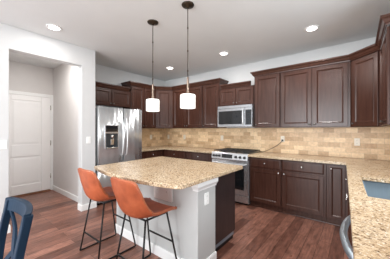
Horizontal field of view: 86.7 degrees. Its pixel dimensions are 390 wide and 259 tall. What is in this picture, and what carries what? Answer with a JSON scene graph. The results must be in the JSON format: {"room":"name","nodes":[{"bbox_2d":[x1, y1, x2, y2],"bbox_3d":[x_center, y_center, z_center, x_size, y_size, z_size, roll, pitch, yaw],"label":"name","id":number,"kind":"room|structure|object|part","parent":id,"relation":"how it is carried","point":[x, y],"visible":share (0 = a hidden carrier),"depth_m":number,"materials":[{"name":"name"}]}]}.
{"room":"kitchen","nodes":[
{"label":"kitchen","id":0,"kind":"room"},
{"bbox_2d":[9,60,52,196],"bbox_3d":[-3.655,-0.013,4.236,0.122,2.732,1.397,0,0,38],"label":"wall","id":1,"kind":"structure","parent":0,"point":[23,77],"depth_m":4.36,"materials":[{"name":"paint"}]},
{"bbox_2d":[9,90,52,196],"bbox_3d":[-3.483,0.285,4.273,0.099,2.135,0.970,0,0,38],"label":"door","id":2,"kind":"structure","parent":1,"relation":"in","point":[30,117],"depth_m":4.33,"materials":[{"name":"white wood"}]},
{"bbox_3d":[-3.503,-0.149,4.294,0.009,0.891,0.474,0,0,38],"label":"panel","id":3,"kind":"part","parent":2,"relation":"part of","materials":[{"name":"white wood"}]},
{"bbox_3d":[-3.503,0.843,4.294,0.009,0.556,0.474,0,0,38],"label":"panel","id":4,"kind":"part","parent":2,"relation":"part of","materials":[{"name":"white wood"}]},
{"bbox_2d":[0,23,94,220],"bbox_3d":[-3.245,-0.013,1.820,0.140,2.732,4.677,0,0,38],"label":"wall partition","id":5,"kind":"structure","parent":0,"point":[13,39],"depth_m":3.14,"materials":[{"name":"paint"}]},
{"bbox_2d":[0,140,6,148],"bbox_3d":[-2.490,0.193,2.653,0.010,0.115,0.115,0,0,38],"label":"light switch","id":6,"kind":"object","parent":5,"relation":"attached to","point":[3,143],"visible":1,"depth_m":2.67,"materials":[{"name":"white plastic"}]},
{"bbox_2d":[78,201,96,211],"bbox_3d":[-1.856,1.303,3.558,0.144,0.100,0.255,0,0,38],"label":"baseboard","id":7,"kind":"structure","parent":5,"relation":"attached to","point":[84,207],"depth_m":3.48,"materials":[{"name":"white wood"}]},
{"bbox_2d":[86,137,90,142],"bbox_3d":[-1.809,0.175,3.514,0.010,0.115,0.070,0,0,38],"label":"light switch","id":8,"kind":"object","parent":5,"relation":"attached to","point":[88,139],"visible":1,"depth_m":3.51,"materials":[{"name":"white plastic"}]},
{"bbox_2d":[53,64,77,195],"bbox_3d":[-2.536,-0.013,4.191,1.689,2.732,0.077,0,0,38],"label":"wall","id":9,"kind":"structure","parent":0,"point":[65,77],"depth_m":4.24,"materials":[{"name":"paint"}]},
{"bbox_2d":[53,185,77,201],"bbox_3d":[-2.557,1.303,4.150,1.671,0.100,0.014,0,0,38],"label":"baseboard","id":10,"kind":"structure","parent":9,"relation":"attached to","point":[59,190],"depth_m":4.19,"materials":[{"name":"white wood"}]},
{"bbox_2d":[95,64,164,146],"bbox_3d":[-1.624,-0.013,5.000,0.120,2.732,2.323,0,0,38],"label":"wall","id":11,"kind":"structure","parent":0,"point":[104,74],"depth_m":4.74,"materials":[{"name":"paint"}]},
{"bbox_2d":[95,86,129,108],"bbox_3d":[-1.831,-0.670,4.349,0.359,0.363,0.916,0,0,38],"label":"upper cabinet","id":12,"kind":"object","parent":11,"relation":"attached to","point":[106,97],"visible":0.75,"depth_m":4.27,"materials":[{"name":"brown wood"}]},
{"bbox_3d":[-1.863,-0.666,4.084,0.022,0.331,0.440,0,0,38],"label":"door","id":13,"kind":"part","parent":12,"relation":"part of","materials":[{"name":"brown wood"}]},
{"bbox_2d":[95,81,129,91],"bbox_3d":[-1.712,-0.884,4.220,0.052,0.085,0.865,0,0,38],"label":"crown molding","id":14,"kind":"structure","parent":12,"relation":"attached to","point":[98,84],"depth_m":4.22,"materials":[{"name":"brown wood"}]},
{"bbox_3d":[-1.581,-0.666,4.440,0.022,0.331,0.440,0,0,38],"label":"door","id":15,"kind":"part","parent":12,"relation":"part of","materials":[{"name":"brown wood"}]},
{"bbox_2d":[125,85,155,127],"bbox_3d":[-1.319,-0.523,4.996,0.359,0.968,0.726,0,0,38],"label":"upper cabinet","id":16,"kind":"object","parent":11,"relation":"attached to","point":[138,96],"visible":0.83,"depth_m":4.89,"materials":[{"name":"brown wood"}]},
{"bbox_3d":[-1.321,-0.519,4.770,0.022,0.936,0.344,0,0,38],"label":"door","id":17,"kind":"part","parent":16,"relation":"part of","materials":[{"name":"brown wood"}]},
{"bbox_3d":[-1.099,-0.519,5.050,0.022,0.936,0.346,0,0,38],"label":"door","id":18,"kind":"part","parent":16,"relation":"part of","materials":[{"name":"brown wood"}]},
{"bbox_2d":[121,78,228,89],"bbox_3d":[-0.467,-1.040,4.822,2.472,0.085,0.786,0,0,7],"label":"crown molding","id":19,"kind":"structure","parent":16,"relation":"attached to","point":[217,80],"depth_m":4.74,"materials":[{"name":"brown wood"}]},
{"bbox_2d":[3,190,348,258],"bbox_3d":[-1.510,1.413,2.024,6.350,0.120,7.150,0,0,38],"label":"floor","id":20,"kind":"structure","parent":0,"point":[57,227],"depth_m":2.62,"materials":[{"name":"brown wood"}]},
{"bbox_2d":[0,197,33,258],"bbox_3d":[-1.086,0.878,0.954,0.450,0.950,0.518,0,0,38],"label":"dining chair","id":21,"kind":"object","parent":20,"relation":"on","point":[23,207],"visible":1,"depth_m":1.14,"materials":[{"name":"blue paint"}]},
{"bbox_3d":[-1.120,0.883,1.207,0.043,0.940,0.100,0,0,38],"label":"leg","id":22,"kind":"part","parent":21,"relation":"part of","materials":[{"name":"blue paint"}]},
{"bbox_3d":[-0.950,0.438,1.127,0.406,0.070,0.079,0,0,38],"label":"rail","id":23,"kind":"part","parent":21,"relation":"part of","materials":[{"name":"blue paint"}]},
{"bbox_3d":[-0.832,0.883,0.979,0.043,0.940,0.100,0,0,38],"label":"leg","id":24,"kind":"part","parent":21,"relation":"part of","materials":[{"name":"blue paint"}]},
{"bbox_2d":[77,168,135,258],"bbox_3d":[-1.003,0.880,2.327,0.469,0.945,0.508,0,0,38],"label":"bar stool","id":25,"kind":"object","parent":20,"relation":"on","point":[91,185],"visible":0.77,"depth_m":2.14,"materials":[{"name":"leather"}]},
{"bbox_3d":[-1.226,1.045,2.322,0.121,0.559,0.016,0,0,-21],"label":"leg","id":26,"kind":"part","parent":25,"relation":"part of","materials":[{"name":"black metal"}]},
{"bbox_3d":[-1.011,0.591,2.318,0.469,0.361,0.484,0,0,38],"label":"seat","id":27,"kind":"part","parent":25,"relation":"part of","materials":[{"name":"leather"}]},
{"bbox_3d":[-0.957,1.045,2.109,0.016,0.559,0.121,0,0,8],"label":"leg","id":28,"kind":"part","parent":25,"relation":"part of","materials":[{"name":"black metal"}]},
{"bbox_3d":[-1.023,1.045,2.589,0.016,0.559,0.130,0,0,10],"label":"leg","id":29,"kind":"part","parent":25,"relation":"part of","materials":[{"name":"black metal"}]},
{"bbox_3d":[-0.744,1.045,2.368,0.130,0.559,0.016,0,0,-23],"label":"leg","id":30,"kind":"part","parent":25,"relation":"part of","materials":[{"name":"black metal"}]},
{"bbox_2d":[95,106,141,204],"bbox_3d":[-1.657,0.462,4.190,0.793,1.782,0.948,0,0,38],"label":"refrigerator","id":31,"kind":"object","parent":20,"relation":"on","point":[118,131],"visible":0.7,"depth_m":3.85,"materials":[{"name":"silver metal"}]},
{"bbox_3d":[-1.562,0.101,3.829,0.103,1.025,0.501,0,0,38],"label":"door","id":32,"kind":"part","parent":31,"relation":"part of","materials":[{"name":"metal"}]},
{"bbox_3d":[-1.430,0.957,4.010,0.085,0.672,0.948,0,0,38],"label":"freezer drawer","id":33,"kind":"part","parent":31,"relation":"part of","materials":[{"name":"metal"}]},
{"bbox_3d":[-1.389,0.128,3.958,0.083,0.749,0.024,0,0,38],"label":"handle","id":34,"kind":"part","parent":31,"relation":"part of","materials":[{"name":"metal"}]},
{"bbox_3d":[-1.333,0.128,4.028,0.083,0.749,0.024,0,0,38],"label":"handle","id":35,"kind":"part","parent":31,"relation":"part of","materials":[{"name":"metal"}]},
{"bbox_3d":[-1.266,0.101,4.203,0.103,1.025,0.441,0,0,38],"label":"door","id":36,"kind":"part","parent":31,"relation":"part of","materials":[{"name":"metal"}]},
{"bbox_2d":[110,177,176,258],"bbox_3d":[-0.470,0.880,1.905,0.469,0.945,0.508,0,0,38],"label":"bar stool","id":37,"kind":"object","parent":20,"relation":"on","point":[129,197],"visible":1,"depth_m":1.73,"materials":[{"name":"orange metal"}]},
{"bbox_3d":[-0.693,1.045,1.900,0.121,0.559,0.016,0,0,-21],"label":"leg","id":38,"kind":"part","parent":37,"relation":"part of","materials":[{"name":"black metal"}]},
{"bbox_3d":[-0.477,0.591,1.896,0.469,0.361,0.484,0,0,38],"label":"seat","id":39,"kind":"part","parent":37,"relation":"part of","materials":[{"name":"leather"}]},
{"bbox_3d":[-0.424,1.045,1.688,0.016,0.559,0.121,0,0,8],"label":"leg","id":40,"kind":"part","parent":37,"relation":"part of","materials":[{"name":"black metal"}]},
{"bbox_3d":[-0.489,1.045,2.167,0.016,0.559,0.130,0,0,10],"label":"leg","id":41,"kind":"part","parent":37,"relation":"part of","materials":[{"name":"black metal"}]},
{"bbox_3d":[-0.340,0.767,1.832,0.017,0.017,0.240,0,0,40],"label":"seat rail","id":42,"kind":"part","parent":37,"relation":"part of","materials":[{"name":"black metal"}]},
{"bbox_3d":[-0.211,1.045,1.946,0.130,0.559,0.016,0,0,-23],"label":"leg","id":43,"kind":"part","parent":37,"relation":"part of","materials":[{"name":"black metal"}]},
{"bbox_2d":[142,150,162,158],"bbox_3d":[-1.207,0.914,4.918,0.629,0.875,0.728,0,0,38],"label":"base cabinet","id":44,"kind":"object","parent":20,"relation":"on","point":[156,153],"visible":0.23,"depth_m":4.74,"materials":[{"name":"brown wood"}]},
{"bbox_2d":[163,150,185,158],"bbox_3d":[-0.543,0.914,5.222,1.298,0.875,0.629,0,0,38],"label":"base cabinet","id":45,"kind":"object","parent":20,"relation":"on","point":[166,153],"visible":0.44,"depth_m":4.80,"materials":[{"name":"brown wood"}]},
{"bbox_2d":[142,145,217,153],"bbox_3d":[-0.474,0.457,4.719,2.027,0.036,1.332,0,0,38],"label":"countertop","id":46,"kind":"structure","parent":45,"relation":"on","point":[162,147],"depth_m":4.83,"materials":[{"name":"stone"}]},
{"bbox_2d":[116,172,234,258],"bbox_3d":[-0.247,0.914,2.631,1.409,0.876,0.888,0,0,38],"label":"kitchen island","id":47,"kind":"object","parent":20,"relation":"on","point":[199,230],"visible":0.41,"depth_m":2.12,"materials":[{"name":"grey paint"}]},
{"bbox_2d":[154,186,172,201],"bbox_3d":[-0.338,0.629,2.168,0.280,0.212,0.018,0,0,38],"label":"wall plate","id":48,"kind":"object","parent":47,"relation":"attached to","point":[166,194],"visible":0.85,"depth_m":2.15,"materials":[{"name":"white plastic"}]},
{"bbox_3d":[-0.420,1.300,2.428,1.390,0.103,0.315,0,0,38],"label":"baseboard","id":49,"kind":"part","parent":47,"relation":"part of","materials":[{"name":"white wood"}]},
{"bbox_2d":[94,156,242,188],"bbox_3d":[-0.370,0.457,2.482,1.468,0.036,1.247,0,0,38],"label":"island countertop","id":50,"kind":"structure","parent":47,"relation":"on","point":[164,172],"depth_m":2.22,"materials":[{"name":"stone"}]},
{"bbox_3d":[0.101,0.522,2.003,0.084,0.092,0.334,0,0,38],"label":"cap trim","id":51,"kind":"part","parent":47,"relation":"part of","materials":[{"name":"white wood"}]},
{"bbox_2d":[204,192,208,204],"bbox_3d":[0.116,0.668,2.000,0.010,0.115,0.070,0,0,38],"label":"wall outlet","id":52,"kind":"object","parent":47,"relation":"attached to","point":[206,195],"visible":1,"depth_m":1.99,"materials":[{"name":"white plastic"}]},
{"bbox_3d":[0.325,0.867,2.392,0.022,0.782,0.552,0,0,38],"label":"panel","id":53,"kind":"part","parent":47,"relation":"part of","materials":[{"name":"brown wood"}]},
{"bbox_2d":[186,151,211,161],"bbox_3d":[0.253,0.914,4.592,0.724,0.875,0.629,0,0,38],"label":"base cabinet","id":54,"kind":"object","parent":20,"relation":"on","point":[198,156],"visible":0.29,"depth_m":4.36,"materials":[{"name":"brown wood"}]},
{"bbox_2d":[211,148,259,204],"bbox_3d":[0.805,0.875,4.086,0.757,0.953,0.698,0,0,38],"label":"range","id":55,"kind":"object","parent":20,"relation":"on","point":[240,157],"visible":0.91,"depth_m":3.74,"materials":[{"name":"metal"}]},
{"bbox_3d":[0.609,0.625,3.838,0.682,0.022,0.066,0,0,38],"label":"handle","id":56,"kind":"part","parent":55,"relation":"part of","materials":[{"name":"metal"}]},
{"bbox_3d":[0.640,0.875,3.877,0.751,0.607,0.034,0,0,38],"label":"oven door","id":57,"kind":"part","parent":55,"relation":"part of","materials":[{"name":"metal"}]},
{"bbox_3d":[0.638,0.497,3.875,0.757,0.132,0.055,0,0,38],"label":"control panel","id":58,"kind":"part","parent":55,"relation":"part of","materials":[{"name":"metal"}]},
{"bbox_2d":[216,150,258,153],"bbox_3d":[0.839,0.441,4.129,0.757,0.012,0.590,0,0,38],"label":"cooktop","id":59,"kind":"object","parent":55,"relation":"in","point":[219,151],"depth_m":3.95,"materials":[{"name":"black ceramic"}]},
{"bbox_3d":[0.641,1.248,3.879,0.751,0.121,0.030,0,0,38],"label":"drawer","id":60,"kind":"part","parent":55,"relation":"part of","materials":[{"name":"metal"}]},
{"bbox_2d":[250,157,282,211],"bbox_3d":[1.352,0.914,3.723,0.543,0.875,0.629,0,0,38],"label":"base cabinet","id":61,"kind":"object","parent":20,"relation":"on","point":[265,173],"visible":0.88,"depth_m":3.49,"materials":[{"name":"brown wood"}]},
{"bbox_3d":[1.190,0.573,3.502,0.505,0.151,0.019,0,0,38],"label":"drawer","id":62,"kind":"part","parent":61,"relation":"part of","materials":[{"name":"brown wood"}]},
{"bbox_3d":[1.189,0.960,3.501,0.505,0.577,0.022,0,0,38],"label":"door","id":63,"kind":"part","parent":61,"relation":"part of","materials":[{"name":"brown wood"}]},
{"bbox_2d":[248,152,389,258],"bbox_3d":[1.067,0.457,2.151,2.057,0.036,3.447,0,0,38],"label":"countertop","id":64,"kind":"structure","parent":61,"relation":"on","point":[369,216],"depth_m":1.25,"materials":[{"name":"stone"}]},
{"bbox_2d":[362,180,389,199],"bbox_3d":[1.506,0.574,1.535,0.452,0.194,0.755,0,0,38],"label":"sink","id":65,"kind":"object","parent":64,"relation":"in","point":[381,190],"visible":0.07,"depth_m":1.87,"materials":[{"name":"metal"}]},
{"bbox_2d":[282,160,326,222],"bbox_3d":[1.807,0.914,3.362,0.610,0.875,0.629,0,0,38],"label":"base cabinet","id":66,"kind":"object","parent":20,"relation":"on","point":[303,183],"visible":0.9,"depth_m":3.13,"materials":[{"name":"brown wood"}]},
{"bbox_3d":[1.633,0.573,3.152,0.571,0.151,0.019,0,0,38],"label":"drawer","id":67,"kind":"part","parent":66,"relation":"part of","materials":[{"name":"brown wood"}]},
{"bbox_3d":[1.632,0.960,3.151,0.571,0.577,0.022,0,0,38],"label":"door","id":68,"kind":"part","parent":66,"relation":"part of","materials":[{"name":"brown wood"}]},
{"bbox_2d":[326,163,347,225],"bbox_3d":[2.398,0.914,2.895,0.888,0.875,0.629,0,0,38],"label":"base cabinet","id":69,"kind":"object","parent":20,"relation":"on","point":[336,184],"visible":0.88,"depth_m":2.88,"materials":[{"name":"brown wood"}]},
{"bbox_3d":[1.976,0.873,2.878,0.190,0.751,0.022,0,0,38],"label":"door","id":70,"kind":"part","parent":69,"relation":"part of","materials":[{"name":"brown wood"}]},
{"bbox_2d":[340,215,353,258],"bbox_3d":[1.030,0.918,0.971,0.575,0.867,0.607,0,0,36],"label":"dishwasher","id":71,"kind":"object","parent":20,"relation":"on","point":[346,222],"visible":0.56,"depth_m":1.05,"materials":[{"name":"silver metal"}]},
{"bbox_2d":[345,178,348,237],"bbox_3d":[1.984,0.914,2.264,0.548,0.875,0.858,0,0,36],"label":"base cabinet","id":72,"kind":"object","parent":20,"relation":"on","point":[345,178],"visible":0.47,"depth_m":2.46,"materials":[{"name":"brown wood"}]},
{"bbox_2d":[346,194,352,248],"bbox_3d":[1.479,0.914,1.560,0.548,0.875,0.860,0,0,36],"label":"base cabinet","id":73,"kind":"object","parent":20,"relation":"on","point":[347,195],"visible":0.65,"depth_m":1.67,"materials":[{"name":"brown wood"}]},
{"bbox_3d":[1.165,0.873,1.524,0.022,0.751,0.415,0,0,36],"label":"door","id":74,"kind":"part","parent":73,"relation":"part of","materials":[{"name":"brown wood"}]},
{"bbox_2d":[0,0,389,80],"bbox_3d":[-1.510,-1.439,2.024,6.350,0.120,7.150,0,0,38],"label":"ceiling","id":75,"kind":"structure","parent":0,"point":[119,33],"depth_m":2.79,"materials":[{"name":"paint"}]},
{"bbox_2d":[46,24,61,30],"bbox_3d":[-1.898,-1.374,2.784,0.184,0.010,0.184,0,0,38],"label":"recessed light","id":76,"kind":"object","parent":75,"relation":"in","point":[53,27],"visible":1,"depth_m":2.77,"materials":[{"name":"white"}]},
{"bbox_2d":[146,19,159,111],"bbox_3d":[-0.540,-0.808,2.644,0.169,1.142,0.169,0,0,38],"label":"pendant lamp","id":77,"kind":"object","parent":75,"relation":"hanging from","point":[152,105],"visible":1,"depth_m":2.60,"materials":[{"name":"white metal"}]},
{"bbox_2d":[151,84,153,98],"bbox_3d":[-0.540,-0.485,2.644,0.068,0.198,0.068,0,0,38],"label":"socket","id":78,"kind":"object","parent":77,"relation":"attached to","point":[152,97],"depth_m":2.63,"materials":[{"name":"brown metal"}]},
{"bbox_3d":[-0.540,-0.962,2.644,0.015,0.765,0.015,0,0,16],"label":"rod","id":79,"kind":"part","parent":77,"relation":"part of","materials":[{"name":"brown metal"}]},
{"bbox_3d":[-0.540,-0.312,2.644,0.169,0.150,0.169,0,0,38],"label":"lamp shade","id":80,"kind":"part","parent":77,"relation":"part of","materials":[{"name":"white glass"}]},
{"bbox_2d":[180,1,194,108],"bbox_3d":[-0.079,-0.808,2.276,0.169,1.142,0.169,0,0,38],"label":"pendant lamp","id":81,"kind":"object","parent":75,"relation":"hanging from","point":[187,101],"visible":1,"depth_m":2.23,"materials":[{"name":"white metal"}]},
{"bbox_2d":[186,77,188,92],"bbox_3d":[-0.079,-0.485,2.276,0.068,0.198,0.068,0,0,38],"label":"socket","id":82,"kind":"object","parent":81,"relation":"attached to","point":[187,91],"depth_m":2.26,"materials":[{"name":"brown metal"}]},
{"bbox_3d":[-0.079,-0.312,2.276,0.169,0.150,0.169,0,0,38],"label":"lamp shade","id":83,"kind":"part","parent":81,"relation":"part of","materials":[{"name":"white glass"}]},
{"bbox_3d":[-0.079,-0.962,2.276,0.015,0.765,0.015,0,0,16],"label":"rod","id":84,"kind":"part","parent":81,"relation":"part of","materials":[{"name":"brown metal"}]},
{"bbox_2d":[219,51,228,55],"bbox_3d":[0.519,-1.374,3.728,0.184,0.010,0.184,0,0,38],"label":"recessed light","id":85,"kind":"object","parent":75,"relation":"in","point":[223,53],"visible":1,"depth_m":3.72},
{"bbox_2d":[304,25,319,31],"bbox_3d":[1.588,-1.374,2.806,0.184,0.010,0.184,0,0,38],"label":"recessed light","id":86,"kind":"object","parent":75,"relation":"in","point":[311,28],"visible":1,"depth_m":2.80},
{"bbox_2d":[165,35,384,159],"bbox_3d":[1.083,-0.013,4.417,5.090,2.732,0.120,0,0,38],"label":"wall","id":87,"kind":"structure","parent":0,"point":[241,73],"depth_m":4.03,"materials":[{"name":"paint"}]},
{"bbox_2d":[156,90,172,127],"bbox_3d":[-0.806,-0.523,5.444,0.608,0.968,0.608,0,0,38],"label":"upper cabinet","id":88,"kind":"object","parent":87,"relation":"attached to","point":[164,117],"visible":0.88,"depth_m":5.22,"materials":[{"name":"brown wood"}]},
{"bbox_2d":[173,85,202,127],"bbox_3d":[-0.118,-0.523,5.058,0.944,0.968,0.359,0,0,38],"label":"upper cabinet","id":89,"kind":"object","parent":87,"relation":"attached to","point":[182,118],"visible":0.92,"depth_m":4.89,"materials":[{"name":"brown wood"}]},
{"bbox_3d":[-0.381,-0.519,5.089,0.436,0.936,0.022,0,0,38],"label":"door","id":90,"kind":"part","parent":89,"relation":"part of","materials":[{"name":"brown wood"}]},
{"bbox_3d":[-0.021,-0.519,4.804,0.454,0.936,0.022,0,0,38],"label":"door","id":91,"kind":"part","parent":89,"relation":"part of","materials":[{"name":"brown wood"}]},
{"bbox_2d":[203,83,226,127],"bbox_3d":[0.427,-0.523,4.627,0.438,0.968,0.359,0,0,38],"label":"upper cabinet","id":92,"kind":"object","parent":87,"relation":"attached to","point":[211,92],"visible":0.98,"depth_m":4.50,"materials":[{"name":"brown wood"}]},
{"bbox_3d":[0.341,-0.519,4.518,0.412,0.936,0.022,0,0,38],"label":"door","id":93,"kind":"part","parent":92,"relation":"part of","materials":[{"name":"brown wood"}]},
{"bbox_2d":[220,85,253,105],"bbox_3d":[0.902,-0.670,4.252,0.764,0.363,0.359,0,0,38],"label":"upper cabinet","id":94,"kind":"object","parent":87,"relation":"attached to","point":[244,95],"visible":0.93,"depth_m":4.11,"materials":[{"name":"brown wood"}]},
{"bbox_3d":[0.668,-0.666,4.259,0.363,0.331,0.022,0,0,38],"label":"door","id":95,"kind":"part","parent":94,"relation":"part of","materials":[{"name":"brown wood"}]},
{"bbox_2d":[220,81,250,89],"bbox_3d":[0.794,-0.884,4.116,0.658,0.085,0.052,0,0,38],"label":"crown molding","id":96,"kind":"structure","parent":94,"relation":"attached to","point":[245,83],"depth_m":4.09,"materials":[{"name":"brown wood"}]},
{"bbox_2d":[218,104,253,126],"bbox_3d":[0.872,-0.268,4.214,0.754,0.431,0.454,0,0,38],"label":"microwave","id":97,"kind":"object","parent":94,"relation":"attached to","point":[235,115],"visible":0.98,"depth_m":4.04,"materials":[{"name":"metal"}]},
{"bbox_3d":[0.716,-0.241,4.133,0.607,0.364,0.030,0,0,38],"label":"door","id":98,"kind":"part","parent":97,"relation":"part of","materials":[{"name":"metal"}]},
{"bbox_3d":[1.012,-0.241,3.899,0.139,0.364,0.030,0,0,38],"label":"control panel","id":99,"kind":"part","parent":97,"relation":"part of","materials":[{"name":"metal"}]},
{"bbox_3d":[0.962,-0.666,4.026,0.363,0.331,0.022,0,0,38],"label":"door","id":100,"kind":"part","parent":94,"relation":"part of","materials":[{"name":"brown wood"}]},
{"bbox_2d":[142,127,389,159],"bbox_3d":[0.565,0.200,3.761,4.848,0.476,1.549,0,0,38],"label":"tile backsplash","id":101,"kind":"structure","parent":87,"relation":"attached to","point":[321,141],"depth_m":3.80,"materials":[{"name":"tile"}]},
{"bbox_2d":[354,138,359,145],"bbox_3d":[2.501,0.190,3.187,0.070,0.115,0.010,0,0,38],"label":"wall outlet","id":102,"kind":"object","parent":101,"relation":"attached to","point":[356,140],"visible":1,"depth_m":3.19,"materials":[{"name":"beige plastic"}]},
{"bbox_2d":[254,73,280,127],"bbox_3d":[1.390,-0.523,3.866,0.473,0.968,0.359,0,0,38],"label":"upper cabinet","id":103,"kind":"object","parent":87,"relation":"attached to","point":[267,88],"visible":0.91,"depth_m":3.75,"materials":[{"name":"brown wood"}]},
{"bbox_2d":[250,13,389,76],"bbox_3d":[1.806,-1.040,3.011,0.828,0.085,2.572,0,0,-20],"label":"crown molding","id":104,"kind":"structure","parent":103,"relation":"attached to","point":[384,20],"depth_m":3.03,"materials":[{"name":"brown wood"}]},
{"bbox_2d":[281,61,350,127],"bbox_3d":[1.962,-0.523,3.413,0.978,0.968,0.359,0,0,38],"label":"upper cabinet","id":105,"kind":"object","parent":87,"relation":"attached to","point":[319,96],"visible":1,"depth_m":3.26,"materials":[{"name":"brown wood"}]},
{"bbox_3d":[1.684,-0.519,3.455,0.464,0.936,0.022,0,0,38],"label":"door","id":106,"kind":"part","parent":105,"relation":"part of","materials":[{"name":"brown wood"}]},
{"bbox_3d":[2.059,-0.519,3.159,0.452,0.936,0.022,0,0,38],"label":"door","id":107,"kind":"part","parent":105,"relation":"part of","materials":[{"name":"brown wood"}]},
{"bbox_2d":[351,49,381,126],"bbox_3d":[2.512,-0.523,2.816,0.619,0.968,0.613,0,0,38],"label":"upper cabinet","id":108,"kind":"object","parent":87,"relation":"attached to","point":[365,70],"visible":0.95,"depth_m":2.76,"materials":[{"name":"brown wood"}]},
{"bbox_3d":[1.568,-0.013,1.024,0.120,2.732,4.600,0,0,38],"label":"wall","id":109,"kind":"structure","parent":0,"visible":0},
{"bbox_2d":[379,25,389,126],"bbox_3d":[2.183,-0.523,2.182,0.349,0.968,0.778,0,0,38],"label":"upper cabinet","id":110,"kind":"object","parent":109,"relation":"attached to","point":[385,49],"visible":1,"depth_m":2.17,"materials":[{"name":"brown wood"}]},
{"bbox_3d":[2.190,-0.519,2.409,0.022,0.936,0.355,0,0,38],"label":"door","id":111,"kind":"part","parent":110,"relation":"part of","materials":[{"name":"brown wood"}]},
{"bbox_3d":[1.958,-0.519,2.116,0.022,0.936,0.369,0,0,38],"label":"door","id":112,"kind":"part","parent":110,"relation":"part of","materials":[{"name":"brown wood"}]}
]}

